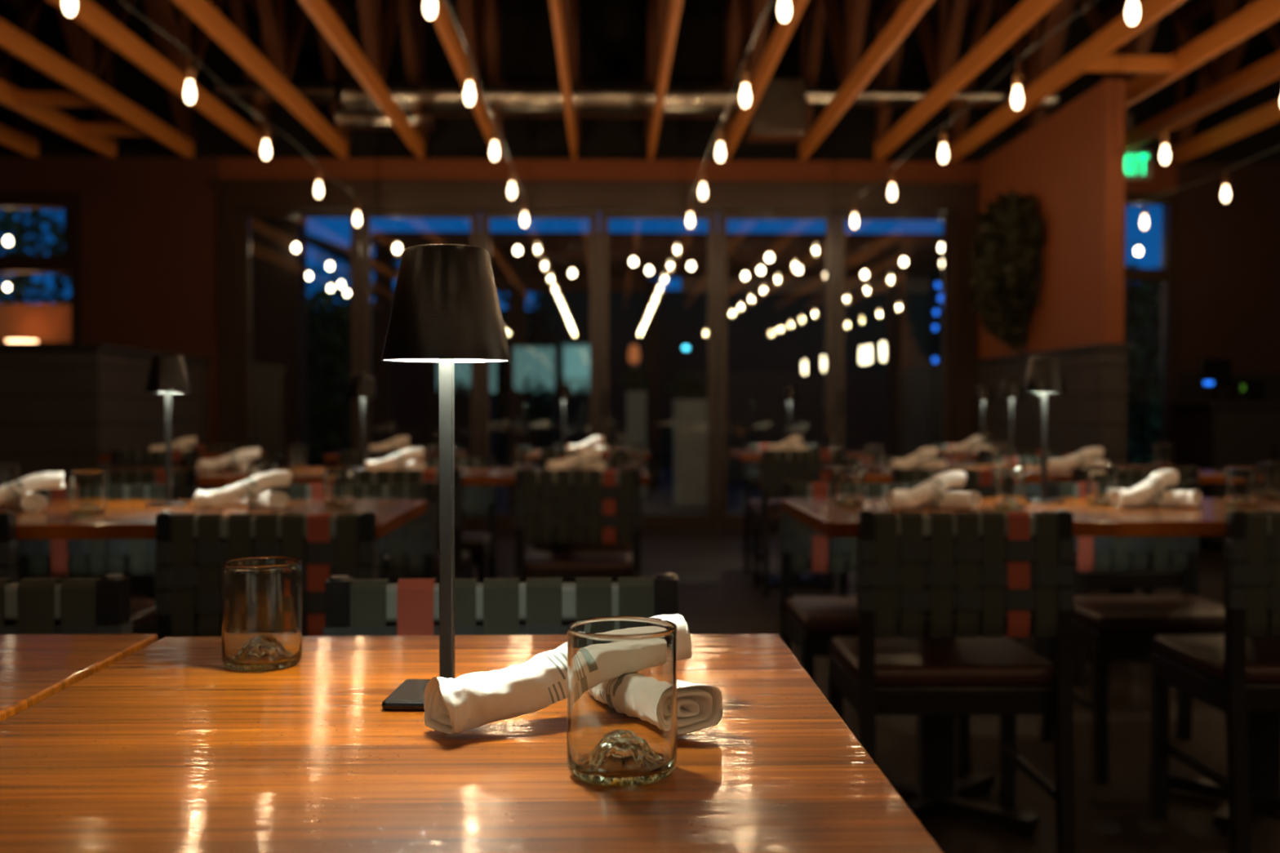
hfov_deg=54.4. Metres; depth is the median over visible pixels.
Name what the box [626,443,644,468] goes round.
glass tumbler
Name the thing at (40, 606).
dining chair
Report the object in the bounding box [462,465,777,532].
patio
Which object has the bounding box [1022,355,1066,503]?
table lamp
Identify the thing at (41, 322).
wall
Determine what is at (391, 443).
roll
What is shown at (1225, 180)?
socket
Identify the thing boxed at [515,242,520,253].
bulb
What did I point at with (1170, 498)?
roll
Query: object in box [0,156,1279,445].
wall
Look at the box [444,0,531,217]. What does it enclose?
cable
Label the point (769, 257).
bulb
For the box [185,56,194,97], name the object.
light bulb
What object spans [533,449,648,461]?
dining table
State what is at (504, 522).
door
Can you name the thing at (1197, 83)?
cable
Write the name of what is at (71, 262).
window
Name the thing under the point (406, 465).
roll
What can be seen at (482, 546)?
dining chair
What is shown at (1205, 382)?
light
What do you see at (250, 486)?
roll
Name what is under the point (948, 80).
roof truss
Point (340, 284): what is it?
bulb
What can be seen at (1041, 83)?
roof truss
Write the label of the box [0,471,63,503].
roll
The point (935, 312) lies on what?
light
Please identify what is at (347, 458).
dining chair
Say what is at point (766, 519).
dining chair
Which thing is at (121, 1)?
cable
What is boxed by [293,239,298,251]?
bulb
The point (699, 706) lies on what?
roll
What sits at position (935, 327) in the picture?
light
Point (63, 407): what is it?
wall
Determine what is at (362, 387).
table lamp
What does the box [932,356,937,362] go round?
light
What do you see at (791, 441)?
roll
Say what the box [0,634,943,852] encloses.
dining table
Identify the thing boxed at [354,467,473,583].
dining chair
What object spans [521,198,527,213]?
socket
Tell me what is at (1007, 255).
planting
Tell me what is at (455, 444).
glass tumbler
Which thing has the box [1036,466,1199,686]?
dining chair
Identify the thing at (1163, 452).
glass tumbler
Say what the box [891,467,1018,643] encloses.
dining chair
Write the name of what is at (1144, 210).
socket
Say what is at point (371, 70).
roof truss
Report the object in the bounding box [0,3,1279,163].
ceiling
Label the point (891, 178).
socket
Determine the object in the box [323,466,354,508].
glass tumbler
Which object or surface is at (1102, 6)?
ceiling
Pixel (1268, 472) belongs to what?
glass tumbler
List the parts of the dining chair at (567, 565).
leg, rail, seat frame, seat, rail, leg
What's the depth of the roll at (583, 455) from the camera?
4.87 m
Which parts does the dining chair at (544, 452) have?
leg, rail, seat frame, leg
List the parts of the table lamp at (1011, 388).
lamp shade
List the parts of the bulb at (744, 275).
bulb glass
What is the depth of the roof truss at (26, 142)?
9.71 m
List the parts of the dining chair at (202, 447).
rail, leg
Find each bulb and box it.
[4,232,11,244]
[4,280,9,289]
[67,0,71,8]
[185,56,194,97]
[262,120,269,154]
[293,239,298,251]
[306,269,311,279]
[315,164,321,193]
[327,258,332,269]
[328,281,333,290]
[338,278,343,287]
[344,287,349,295]
[354,197,359,222]
[394,240,400,252]
[428,0,431,11]
[465,58,473,99]
[490,123,497,155]
[508,167,515,194]
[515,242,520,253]
[521,198,527,222]
[569,266,574,275]
[631,253,635,265]
[646,262,651,273]
[688,199,693,223]
[688,258,693,269]
[700,167,706,195]
[716,124,724,156]
[741,60,749,101]
[742,269,747,279]
[758,262,763,273]
[766,249,772,261]
[782,3,786,13]
[795,262,800,272]
[852,200,857,223]
[862,267,866,277]
[888,168,895,195]
[901,253,906,265]
[939,126,946,157]
[939,239,942,251]
[1013,62,1022,102]
[1130,6,1134,17]
[1135,243,1141,254]
[1142,200,1146,225]
[1161,126,1168,159]
[1222,169,1229,197]
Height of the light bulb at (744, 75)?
0.204 m
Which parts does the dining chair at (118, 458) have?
leg, rail, leg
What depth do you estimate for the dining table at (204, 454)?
6.73 m
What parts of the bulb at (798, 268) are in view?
bulb glass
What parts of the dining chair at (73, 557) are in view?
leg, seat, rail, rail, seat frame, leg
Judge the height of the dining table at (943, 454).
0.759 m
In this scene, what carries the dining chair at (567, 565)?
on the floor
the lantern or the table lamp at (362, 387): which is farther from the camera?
the lantern
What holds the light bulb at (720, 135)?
hanging from the cable at (770, 1)
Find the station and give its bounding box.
[1167,400,1279,543]
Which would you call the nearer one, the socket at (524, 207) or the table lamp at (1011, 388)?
the table lamp at (1011, 388)
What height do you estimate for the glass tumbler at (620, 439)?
0.102 m
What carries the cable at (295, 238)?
attached to the glass door at (278, 273)
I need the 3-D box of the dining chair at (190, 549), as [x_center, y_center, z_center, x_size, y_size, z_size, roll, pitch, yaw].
[-0.789,0.572,2.803,0.458,0.795,0.452,0,1,-1]
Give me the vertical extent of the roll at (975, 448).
0.045 m
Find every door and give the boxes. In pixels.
[240,208,361,450]
[250,217,307,467]
[360,209,480,532]
[480,209,598,532]
[600,210,717,532]
[717,211,835,531]
[835,211,952,449]
[1124,192,1178,443]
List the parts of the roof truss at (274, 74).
web post, web post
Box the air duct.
[213,75,1058,142]
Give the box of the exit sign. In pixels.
[1124,113,1151,179]
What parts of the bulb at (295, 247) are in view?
bulb glass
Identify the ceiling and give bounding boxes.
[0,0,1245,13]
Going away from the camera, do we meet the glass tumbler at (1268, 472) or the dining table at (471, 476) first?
the glass tumbler at (1268, 472)
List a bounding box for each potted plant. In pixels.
[617,358,649,497]
[664,369,717,506]
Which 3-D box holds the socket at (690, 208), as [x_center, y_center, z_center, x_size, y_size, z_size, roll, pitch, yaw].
[0.371,-1.625,9.180,0.038,0.104,0.037,0,1,-2]
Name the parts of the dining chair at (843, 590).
leg, leg, rail, leg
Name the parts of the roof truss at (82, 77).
web post, web post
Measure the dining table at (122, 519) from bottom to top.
0.759 m
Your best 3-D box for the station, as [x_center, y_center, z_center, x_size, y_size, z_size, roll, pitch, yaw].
[4.745,0.316,9.026,1.560,1.000,0.675,0,1,-2]
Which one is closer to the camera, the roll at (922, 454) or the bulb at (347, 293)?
the roll at (922, 454)
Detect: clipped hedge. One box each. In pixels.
[0,283,565,466]
[1125,262,1161,465]
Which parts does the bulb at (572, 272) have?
bulb glass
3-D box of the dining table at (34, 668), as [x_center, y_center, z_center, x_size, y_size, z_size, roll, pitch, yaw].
[-0.862,0.615,0.997,0.676,0.759,0.760,0,1,-2]
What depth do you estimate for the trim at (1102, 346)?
8.12 m
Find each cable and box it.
[0,231,64,284]
[118,0,377,216]
[295,238,374,297]
[392,239,707,266]
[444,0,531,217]
[683,0,771,217]
[745,238,1138,269]
[834,0,1096,217]
[1114,66,1279,153]
[1124,146,1279,208]
[1196,0,1199,94]
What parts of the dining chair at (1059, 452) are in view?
leg, rail, leg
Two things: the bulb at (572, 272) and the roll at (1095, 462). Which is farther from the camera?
the bulb at (572, 272)
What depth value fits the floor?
3.83 m
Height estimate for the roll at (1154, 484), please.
0.088 m
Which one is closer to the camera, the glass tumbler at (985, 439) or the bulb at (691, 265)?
the glass tumbler at (985, 439)
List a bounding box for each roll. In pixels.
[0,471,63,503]
[6,492,46,511]
[149,436,196,450]
[171,445,191,451]
[192,470,291,508]
[196,447,260,470]
[222,460,253,471]
[228,491,288,508]
[364,448,424,471]
[368,435,408,451]
[386,460,425,471]
[387,444,411,451]
[546,448,601,471]
[566,436,604,451]
[567,461,605,471]
[587,445,608,449]
[676,680,722,734]
[766,435,802,450]
[785,444,808,450]
[885,470,966,508]
[889,447,937,469]
[893,458,947,470]
[893,488,981,508]
[949,435,980,452]
[961,444,991,452]
[1048,447,1103,469]
[1066,459,1109,469]
[1108,469,1178,506]
[1117,488,1201,506]
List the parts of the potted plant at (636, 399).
planter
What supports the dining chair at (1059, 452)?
on the floor
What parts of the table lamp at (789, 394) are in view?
lamp shade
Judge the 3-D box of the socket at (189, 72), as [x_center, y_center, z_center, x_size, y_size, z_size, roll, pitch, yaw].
[-1.975,-1.569,5.457,0.038,0.104,0.037,0,1,-2]
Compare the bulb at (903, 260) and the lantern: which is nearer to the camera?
the bulb at (903, 260)
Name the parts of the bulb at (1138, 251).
bulb glass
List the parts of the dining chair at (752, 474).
leg, seat frame, leg, seat, leg, leg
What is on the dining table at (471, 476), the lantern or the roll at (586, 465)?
the roll at (586, 465)
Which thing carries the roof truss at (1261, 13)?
attached to the ceiling at (611, 42)
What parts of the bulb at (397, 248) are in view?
bulb glass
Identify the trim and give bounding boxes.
[211,178,980,445]
[974,342,1131,364]
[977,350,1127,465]
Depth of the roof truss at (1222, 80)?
8.28 m
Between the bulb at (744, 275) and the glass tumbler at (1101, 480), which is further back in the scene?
the bulb at (744, 275)
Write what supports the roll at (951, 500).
on the dining table at (936, 791)
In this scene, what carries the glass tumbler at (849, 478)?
on the dining table at (936, 791)
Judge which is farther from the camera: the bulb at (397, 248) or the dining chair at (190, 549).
the bulb at (397, 248)
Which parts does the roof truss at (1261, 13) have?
web post, web post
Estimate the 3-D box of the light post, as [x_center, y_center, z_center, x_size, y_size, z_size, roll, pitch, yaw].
[3.153,-0.412,13.243,0.140,2.450,0.080,0,1,-2]
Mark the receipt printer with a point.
(1241, 389)
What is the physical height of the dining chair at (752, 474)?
0.795 m
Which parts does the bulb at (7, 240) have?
bulb glass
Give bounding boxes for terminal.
[1196,358,1231,400]
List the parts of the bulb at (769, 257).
bulb glass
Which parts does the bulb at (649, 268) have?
bulb glass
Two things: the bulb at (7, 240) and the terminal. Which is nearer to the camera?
the terminal
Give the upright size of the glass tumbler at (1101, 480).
0.102 m
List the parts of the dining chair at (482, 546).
rail, rail, seat, seat frame, leg, leg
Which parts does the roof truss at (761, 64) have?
web post, web post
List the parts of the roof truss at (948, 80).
web post, web post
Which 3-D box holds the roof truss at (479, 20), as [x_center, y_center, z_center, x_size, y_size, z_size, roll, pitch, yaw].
[-0.952,-2.632,2.844,0.080,1.200,16.014,0,1,-2]
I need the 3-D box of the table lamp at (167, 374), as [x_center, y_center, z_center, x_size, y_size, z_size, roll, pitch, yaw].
[-1.209,0.010,3.190,0.110,0.386,0.110,0,1,-5]
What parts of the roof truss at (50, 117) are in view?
web post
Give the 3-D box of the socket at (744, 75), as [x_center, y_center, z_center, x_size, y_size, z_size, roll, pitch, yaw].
[0.467,-1.570,5.521,0.038,0.104,0.037,0,1,-2]
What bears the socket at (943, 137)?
attached to the light bulb at (943, 137)
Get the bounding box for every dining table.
[0,498,427,540]
[0,634,157,721]
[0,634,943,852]
[62,466,280,487]
[98,450,266,461]
[238,466,648,622]
[324,449,467,461]
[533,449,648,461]
[728,449,864,590]
[780,497,1279,837]
[822,465,1225,663]
[936,449,1074,586]
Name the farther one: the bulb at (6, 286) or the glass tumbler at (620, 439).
the bulb at (6, 286)
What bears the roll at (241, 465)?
on the dining table at (218, 477)
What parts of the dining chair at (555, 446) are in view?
leg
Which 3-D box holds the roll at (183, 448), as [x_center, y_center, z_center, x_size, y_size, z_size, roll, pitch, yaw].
[-2.518,0.127,6.802,0.058,0.045,0.222,-1,1,-41]
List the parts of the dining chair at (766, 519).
leg, leg, seat frame, seat, rail, leg, leg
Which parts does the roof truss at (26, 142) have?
web post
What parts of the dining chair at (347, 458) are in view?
leg, rail, leg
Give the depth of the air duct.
9.39 m
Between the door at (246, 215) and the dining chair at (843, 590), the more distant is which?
the door at (246, 215)
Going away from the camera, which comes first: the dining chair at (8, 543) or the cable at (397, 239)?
the dining chair at (8, 543)
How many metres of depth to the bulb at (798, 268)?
12.37 m
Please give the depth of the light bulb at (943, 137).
6.76 m
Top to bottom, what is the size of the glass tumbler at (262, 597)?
0.102 m
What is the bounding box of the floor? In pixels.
[17,531,1279,852]
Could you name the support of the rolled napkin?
on the dining table at (166, 747)
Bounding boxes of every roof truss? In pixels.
[0,0,44,156]
[0,0,120,156]
[0,0,199,157]
[47,0,275,157]
[173,0,351,158]
[298,0,427,158]
[423,0,503,159]
[549,0,579,159]
[644,0,682,159]
[720,0,808,159]
[796,0,933,160]
[870,0,1058,160]
[944,0,1184,161]
[1018,0,1279,136]
[1100,0,1279,151]
[1166,0,1279,162]
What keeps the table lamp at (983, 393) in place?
on the dining table at (943, 454)
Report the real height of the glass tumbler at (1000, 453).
0.102 m
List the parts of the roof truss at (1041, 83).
web post, web post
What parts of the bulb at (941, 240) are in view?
bulb glass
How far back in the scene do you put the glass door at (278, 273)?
10.81 m
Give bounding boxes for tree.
[0,208,71,303]
[306,244,400,304]
[306,281,374,466]
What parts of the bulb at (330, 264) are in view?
bulb glass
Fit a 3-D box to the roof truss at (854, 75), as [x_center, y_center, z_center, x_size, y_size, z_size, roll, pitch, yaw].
[1.499,-2.634,2.908,0.080,1.200,16.014,0,1,-2]
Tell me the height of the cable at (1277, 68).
0.031 m
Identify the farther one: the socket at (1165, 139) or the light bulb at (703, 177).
the light bulb at (703, 177)
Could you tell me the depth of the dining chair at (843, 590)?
5.64 m
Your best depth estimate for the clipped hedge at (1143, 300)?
13.88 m
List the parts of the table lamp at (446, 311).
lamp shade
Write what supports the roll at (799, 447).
on the dining table at (813, 579)
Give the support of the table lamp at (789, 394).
on the dining table at (813, 579)
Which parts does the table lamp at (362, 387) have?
lamp shade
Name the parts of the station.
cabinet door, door handle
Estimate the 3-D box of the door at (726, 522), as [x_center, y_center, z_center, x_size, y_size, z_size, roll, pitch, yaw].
[1.103,-0.442,10.072,0.947,2.585,0.050,0,1,-2]
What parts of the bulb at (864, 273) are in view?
bulb glass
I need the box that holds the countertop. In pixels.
[1167,400,1279,406]
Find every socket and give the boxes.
[185,56,194,81]
[262,120,269,141]
[315,164,321,182]
[354,197,359,212]
[465,58,473,83]
[490,123,497,142]
[508,167,515,182]
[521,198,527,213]
[688,199,693,213]
[700,167,706,183]
[716,124,724,143]
[741,60,749,85]
[852,200,857,214]
[888,168,895,185]
[939,126,946,144]
[1013,62,1022,87]
[1142,200,1146,215]
[1161,126,1168,146]
[1222,169,1229,186]
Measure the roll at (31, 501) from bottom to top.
0.045 m
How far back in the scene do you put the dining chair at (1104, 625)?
3.53 m
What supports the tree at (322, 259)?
on the patio
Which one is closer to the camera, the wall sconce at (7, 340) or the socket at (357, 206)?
the socket at (357, 206)
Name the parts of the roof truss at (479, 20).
web post, web post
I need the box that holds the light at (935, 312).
[933,309,938,315]
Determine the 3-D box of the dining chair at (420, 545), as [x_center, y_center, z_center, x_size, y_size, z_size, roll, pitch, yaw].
[-0.833,0.562,3.514,0.458,0.795,0.452,0,1,-1]
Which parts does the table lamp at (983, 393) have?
lamp shade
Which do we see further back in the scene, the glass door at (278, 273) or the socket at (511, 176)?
the glass door at (278, 273)
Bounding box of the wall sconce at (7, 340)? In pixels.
[5,339,37,342]
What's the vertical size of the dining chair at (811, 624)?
0.795 m
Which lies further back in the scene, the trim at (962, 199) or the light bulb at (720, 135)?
the trim at (962, 199)
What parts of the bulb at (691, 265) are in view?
bulb glass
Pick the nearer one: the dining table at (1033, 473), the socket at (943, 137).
the dining table at (1033, 473)
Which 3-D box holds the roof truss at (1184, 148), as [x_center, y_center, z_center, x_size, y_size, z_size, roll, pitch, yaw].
[4.563,-2.635,2.989,0.080,1.200,16.014,0,1,-2]
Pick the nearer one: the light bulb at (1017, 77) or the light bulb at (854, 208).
the light bulb at (1017, 77)
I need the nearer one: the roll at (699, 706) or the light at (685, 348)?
the roll at (699, 706)
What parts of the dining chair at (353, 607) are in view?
leg, rail, leg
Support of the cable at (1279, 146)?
attached to the wall at (150, 224)
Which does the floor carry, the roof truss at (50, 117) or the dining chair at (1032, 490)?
the dining chair at (1032, 490)
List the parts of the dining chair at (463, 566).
rail, rail, seat, seat frame, leg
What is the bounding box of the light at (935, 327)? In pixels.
[932,324,937,330]
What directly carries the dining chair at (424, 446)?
on the floor
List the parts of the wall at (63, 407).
cap rail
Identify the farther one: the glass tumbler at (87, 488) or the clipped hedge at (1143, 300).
the clipped hedge at (1143, 300)
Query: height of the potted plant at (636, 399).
1.590 m
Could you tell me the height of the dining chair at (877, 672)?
0.795 m
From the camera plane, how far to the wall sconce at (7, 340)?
11.63 m
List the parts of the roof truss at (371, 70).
web post, web post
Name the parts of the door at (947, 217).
handle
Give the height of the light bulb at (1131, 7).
0.204 m
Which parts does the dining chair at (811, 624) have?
leg, leg, rail, seat frame, seat, rail, leg, leg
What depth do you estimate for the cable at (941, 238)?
12.46 m
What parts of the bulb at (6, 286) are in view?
bulb glass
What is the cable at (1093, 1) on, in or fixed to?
attached to the wall at (150, 224)
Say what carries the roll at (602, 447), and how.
on the dining table at (536, 453)
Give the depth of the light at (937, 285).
13.05 m
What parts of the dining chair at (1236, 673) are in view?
leg, seat frame, seat, leg, rail, rail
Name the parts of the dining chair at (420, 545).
leg, rail, rail, leg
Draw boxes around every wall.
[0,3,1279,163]
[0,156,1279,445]
[0,303,71,342]
[0,344,210,569]
[683,372,928,481]
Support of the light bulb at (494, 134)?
hanging from the cable at (446, 2)
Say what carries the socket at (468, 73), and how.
attached to the light bulb at (468, 73)
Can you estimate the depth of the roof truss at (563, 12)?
7.85 m
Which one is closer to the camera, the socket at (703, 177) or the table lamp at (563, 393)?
the table lamp at (563, 393)
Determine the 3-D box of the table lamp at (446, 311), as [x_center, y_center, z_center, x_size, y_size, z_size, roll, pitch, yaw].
[-0.165,0.041,1.063,0.110,0.386,0.110,0,1,3]
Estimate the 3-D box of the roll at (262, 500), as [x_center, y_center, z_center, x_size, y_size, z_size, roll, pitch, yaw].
[-0.968,0.181,3.131,0.222,0.045,0.058,1,1,41]
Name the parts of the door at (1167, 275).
pane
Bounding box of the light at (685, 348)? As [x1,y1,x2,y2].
[682,345,688,350]
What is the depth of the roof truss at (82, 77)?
8.15 m
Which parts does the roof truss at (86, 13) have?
web post, web post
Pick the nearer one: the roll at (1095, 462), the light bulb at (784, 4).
the light bulb at (784, 4)
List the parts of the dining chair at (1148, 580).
leg, leg, seat frame, seat, leg, rail, leg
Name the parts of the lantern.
post, lantern glass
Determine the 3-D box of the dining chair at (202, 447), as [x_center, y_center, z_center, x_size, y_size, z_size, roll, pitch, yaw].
[-2.546,0.504,7.370,0.458,0.795,0.452,0,1,-1]
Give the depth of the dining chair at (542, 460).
5.23 m
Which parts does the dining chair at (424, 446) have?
rail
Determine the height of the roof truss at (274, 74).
1.200 m
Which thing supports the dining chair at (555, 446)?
on the floor
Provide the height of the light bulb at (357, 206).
0.204 m
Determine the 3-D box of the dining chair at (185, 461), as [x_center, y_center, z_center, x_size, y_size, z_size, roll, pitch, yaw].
[-1.824,0.533,5.408,0.458,0.795,0.452,0,1,-1]
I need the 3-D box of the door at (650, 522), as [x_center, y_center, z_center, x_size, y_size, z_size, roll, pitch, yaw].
[0.149,-0.442,10.027,0.947,2.585,0.090,0,1,-2]
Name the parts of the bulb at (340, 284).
bulb glass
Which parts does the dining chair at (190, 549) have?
leg, rail, rail, leg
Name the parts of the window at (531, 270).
post, post, post, post, post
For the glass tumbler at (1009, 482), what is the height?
0.102 m
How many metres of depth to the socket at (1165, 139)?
6.79 m
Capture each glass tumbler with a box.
[0,463,19,502]
[70,470,106,515]
[221,556,302,671]
[248,462,276,491]
[288,443,306,468]
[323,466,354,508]
[433,434,439,452]
[454,443,457,467]
[514,444,533,470]
[566,616,677,786]
[613,433,626,449]
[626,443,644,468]
[827,433,840,450]
[834,464,864,505]
[864,444,884,471]
[980,434,994,445]
[991,444,1010,469]
[993,466,1025,509]
[1086,465,1117,506]
[1154,443,1173,467]
[1224,466,1257,508]
[1256,461,1279,499]
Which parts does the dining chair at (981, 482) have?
leg, rail, leg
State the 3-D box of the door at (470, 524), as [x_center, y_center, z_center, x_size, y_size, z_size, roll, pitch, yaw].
[-1.760,-0.441,9.977,0.947,2.585,0.090,0,1,-2]
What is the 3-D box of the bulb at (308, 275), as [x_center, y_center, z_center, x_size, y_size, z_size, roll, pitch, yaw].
[-3.458,-1.591,12.985,0.052,0.105,0.050,0,1,-2]
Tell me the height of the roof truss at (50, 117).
1.200 m
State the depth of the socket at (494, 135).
6.70 m
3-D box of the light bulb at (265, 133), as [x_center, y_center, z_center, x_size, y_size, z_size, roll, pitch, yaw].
[-2.007,-1.537,6.678,0.044,0.204,0.043,0,1,-2]
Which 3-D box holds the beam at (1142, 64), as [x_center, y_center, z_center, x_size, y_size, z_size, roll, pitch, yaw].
[2.913,-2.166,7.428,0.573,0.090,0.038,0,1,-2]
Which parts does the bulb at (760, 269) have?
bulb glass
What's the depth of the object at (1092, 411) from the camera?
7.98 m
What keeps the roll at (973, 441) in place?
on the dining table at (943, 454)
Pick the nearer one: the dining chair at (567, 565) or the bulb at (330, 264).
the dining chair at (567, 565)
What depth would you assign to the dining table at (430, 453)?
6.73 m
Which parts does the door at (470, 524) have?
handle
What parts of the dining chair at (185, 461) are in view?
leg, leg, rail, leg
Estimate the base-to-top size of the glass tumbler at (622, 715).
0.102 m
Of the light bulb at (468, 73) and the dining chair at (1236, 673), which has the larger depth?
the light bulb at (468, 73)
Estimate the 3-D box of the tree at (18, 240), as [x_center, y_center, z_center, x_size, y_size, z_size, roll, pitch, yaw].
[-7.428,-1.402,14.831,2.995,4.386,3.037,0,1,-2]
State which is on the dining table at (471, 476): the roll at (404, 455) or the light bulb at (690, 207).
the roll at (404, 455)
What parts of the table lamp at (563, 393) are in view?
lamp shade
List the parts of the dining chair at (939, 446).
leg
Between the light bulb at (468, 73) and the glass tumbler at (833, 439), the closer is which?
the light bulb at (468, 73)
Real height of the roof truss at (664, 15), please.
1.200 m
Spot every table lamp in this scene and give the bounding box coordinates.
[145,354,191,506]
[349,373,377,470]
[380,244,511,711]
[554,383,573,451]
[780,385,799,438]
[973,385,992,434]
[998,376,1025,466]
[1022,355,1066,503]
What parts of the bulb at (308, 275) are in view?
bulb glass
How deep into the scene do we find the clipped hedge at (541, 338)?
18.89 m
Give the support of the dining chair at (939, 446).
on the floor
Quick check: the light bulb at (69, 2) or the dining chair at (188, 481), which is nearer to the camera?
the light bulb at (69, 2)
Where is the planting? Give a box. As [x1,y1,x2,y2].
[966,188,1045,354]
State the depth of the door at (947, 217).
10.07 m
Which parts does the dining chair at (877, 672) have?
leg, leg, seat frame, seat, rail, rail, leg, leg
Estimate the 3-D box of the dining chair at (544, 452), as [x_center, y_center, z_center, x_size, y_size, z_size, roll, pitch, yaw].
[-0.301,0.513,6.777,0.458,0.795,0.452,0,1,-1]
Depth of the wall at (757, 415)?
17.07 m
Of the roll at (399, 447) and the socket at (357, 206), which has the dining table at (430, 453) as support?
the roll at (399, 447)
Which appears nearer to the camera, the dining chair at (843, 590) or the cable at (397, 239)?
the dining chair at (843, 590)
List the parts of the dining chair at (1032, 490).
leg, rail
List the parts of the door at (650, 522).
handle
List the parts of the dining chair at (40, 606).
rail, leg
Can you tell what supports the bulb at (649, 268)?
hanging from the cable at (397, 239)
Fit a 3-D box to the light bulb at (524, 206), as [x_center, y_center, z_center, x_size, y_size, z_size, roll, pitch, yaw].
[-0.848,-1.574,9.149,0.044,0.204,0.043,0,1,-2]
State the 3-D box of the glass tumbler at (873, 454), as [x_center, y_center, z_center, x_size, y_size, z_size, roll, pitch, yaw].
[0.930,0.126,4.949,0.076,0.102,0.076,0,1,-16]
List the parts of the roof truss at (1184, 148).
web post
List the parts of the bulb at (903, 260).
bulb glass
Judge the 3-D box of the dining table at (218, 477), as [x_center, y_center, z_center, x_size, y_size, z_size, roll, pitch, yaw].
[-1.855,0.557,4.912,0.676,0.759,0.760,0,1,-2]
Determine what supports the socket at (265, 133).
attached to the light bulb at (265, 133)
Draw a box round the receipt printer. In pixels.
[1228,379,1264,400]
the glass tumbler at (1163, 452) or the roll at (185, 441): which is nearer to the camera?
the glass tumbler at (1163, 452)
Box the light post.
[928,271,942,447]
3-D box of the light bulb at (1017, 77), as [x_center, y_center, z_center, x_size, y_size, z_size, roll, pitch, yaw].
[1.684,-1.521,5.554,0.044,0.204,0.043,0,1,-2]
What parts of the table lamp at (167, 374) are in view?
lamp shade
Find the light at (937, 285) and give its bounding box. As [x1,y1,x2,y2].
[935,282,940,288]
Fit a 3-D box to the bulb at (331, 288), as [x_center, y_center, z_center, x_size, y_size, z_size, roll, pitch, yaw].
[-3.552,-1.610,14.291,0.052,0.105,0.050,0,1,-2]
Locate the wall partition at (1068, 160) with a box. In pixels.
[977,79,1125,359]
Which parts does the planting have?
backing panel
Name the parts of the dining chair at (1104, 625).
leg, leg, rail, rail, seat frame, seat, leg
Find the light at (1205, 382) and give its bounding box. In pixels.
[1204,381,1213,384]
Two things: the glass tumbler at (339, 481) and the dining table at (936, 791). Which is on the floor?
the dining table at (936, 791)
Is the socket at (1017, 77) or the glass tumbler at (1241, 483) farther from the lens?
the socket at (1017, 77)
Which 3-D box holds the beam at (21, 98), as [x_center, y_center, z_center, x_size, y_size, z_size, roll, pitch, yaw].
[-3.854,-2.178,8.270,0.573,0.090,0.038,0,1,-2]
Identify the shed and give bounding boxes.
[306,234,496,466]
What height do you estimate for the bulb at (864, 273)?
0.105 m
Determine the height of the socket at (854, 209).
0.104 m
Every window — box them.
[0,191,83,344]
[370,231,942,512]
[538,289,928,466]
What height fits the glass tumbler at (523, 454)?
0.102 m
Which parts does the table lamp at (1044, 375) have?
lamp shade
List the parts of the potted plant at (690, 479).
planter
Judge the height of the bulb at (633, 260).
0.105 m
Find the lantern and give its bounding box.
[628,343,639,389]
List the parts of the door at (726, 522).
pane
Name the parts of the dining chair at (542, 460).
leg, rail, seat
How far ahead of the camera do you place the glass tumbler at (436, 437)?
7.04 m
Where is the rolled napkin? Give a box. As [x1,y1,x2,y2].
[423,613,691,734]
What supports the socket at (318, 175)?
attached to the light bulb at (318, 175)
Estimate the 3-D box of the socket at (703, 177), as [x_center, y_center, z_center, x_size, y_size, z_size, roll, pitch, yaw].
[0.403,-1.606,7.960,0.038,0.104,0.037,0,1,-2]
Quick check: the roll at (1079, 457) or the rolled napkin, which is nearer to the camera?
the rolled napkin
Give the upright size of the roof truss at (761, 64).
1.200 m
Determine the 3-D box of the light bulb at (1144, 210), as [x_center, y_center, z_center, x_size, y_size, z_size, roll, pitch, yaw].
[3.757,-1.576,9.270,0.044,0.204,0.043,0,1,-2]
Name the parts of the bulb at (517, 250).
bulb glass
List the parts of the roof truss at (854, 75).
web post, web post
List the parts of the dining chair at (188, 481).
leg, seat, seat frame, rail, leg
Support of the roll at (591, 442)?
on the dining table at (536, 453)
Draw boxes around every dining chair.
[0,511,17,622]
[0,573,133,635]
[17,481,178,634]
[66,468,198,592]
[111,448,200,468]
[149,456,284,599]
[154,510,377,640]
[182,444,257,458]
[279,480,436,622]
[323,573,678,635]
[339,448,426,466]
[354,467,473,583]
[381,443,433,449]
[406,456,496,622]
[514,467,641,622]
[533,456,632,550]
[540,448,626,530]
[552,443,613,449]
[743,443,827,581]
[752,448,848,599]
[779,480,970,780]
[827,508,1076,852]
[838,455,940,596]
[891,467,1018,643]
[932,443,1006,466]
[977,448,1063,466]
[984,455,1110,644]
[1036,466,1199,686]
[1039,480,1224,782]
[1149,508,1279,852]
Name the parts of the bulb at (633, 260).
bulb glass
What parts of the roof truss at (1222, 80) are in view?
web post, web post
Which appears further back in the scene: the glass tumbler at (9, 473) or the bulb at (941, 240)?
the bulb at (941, 240)

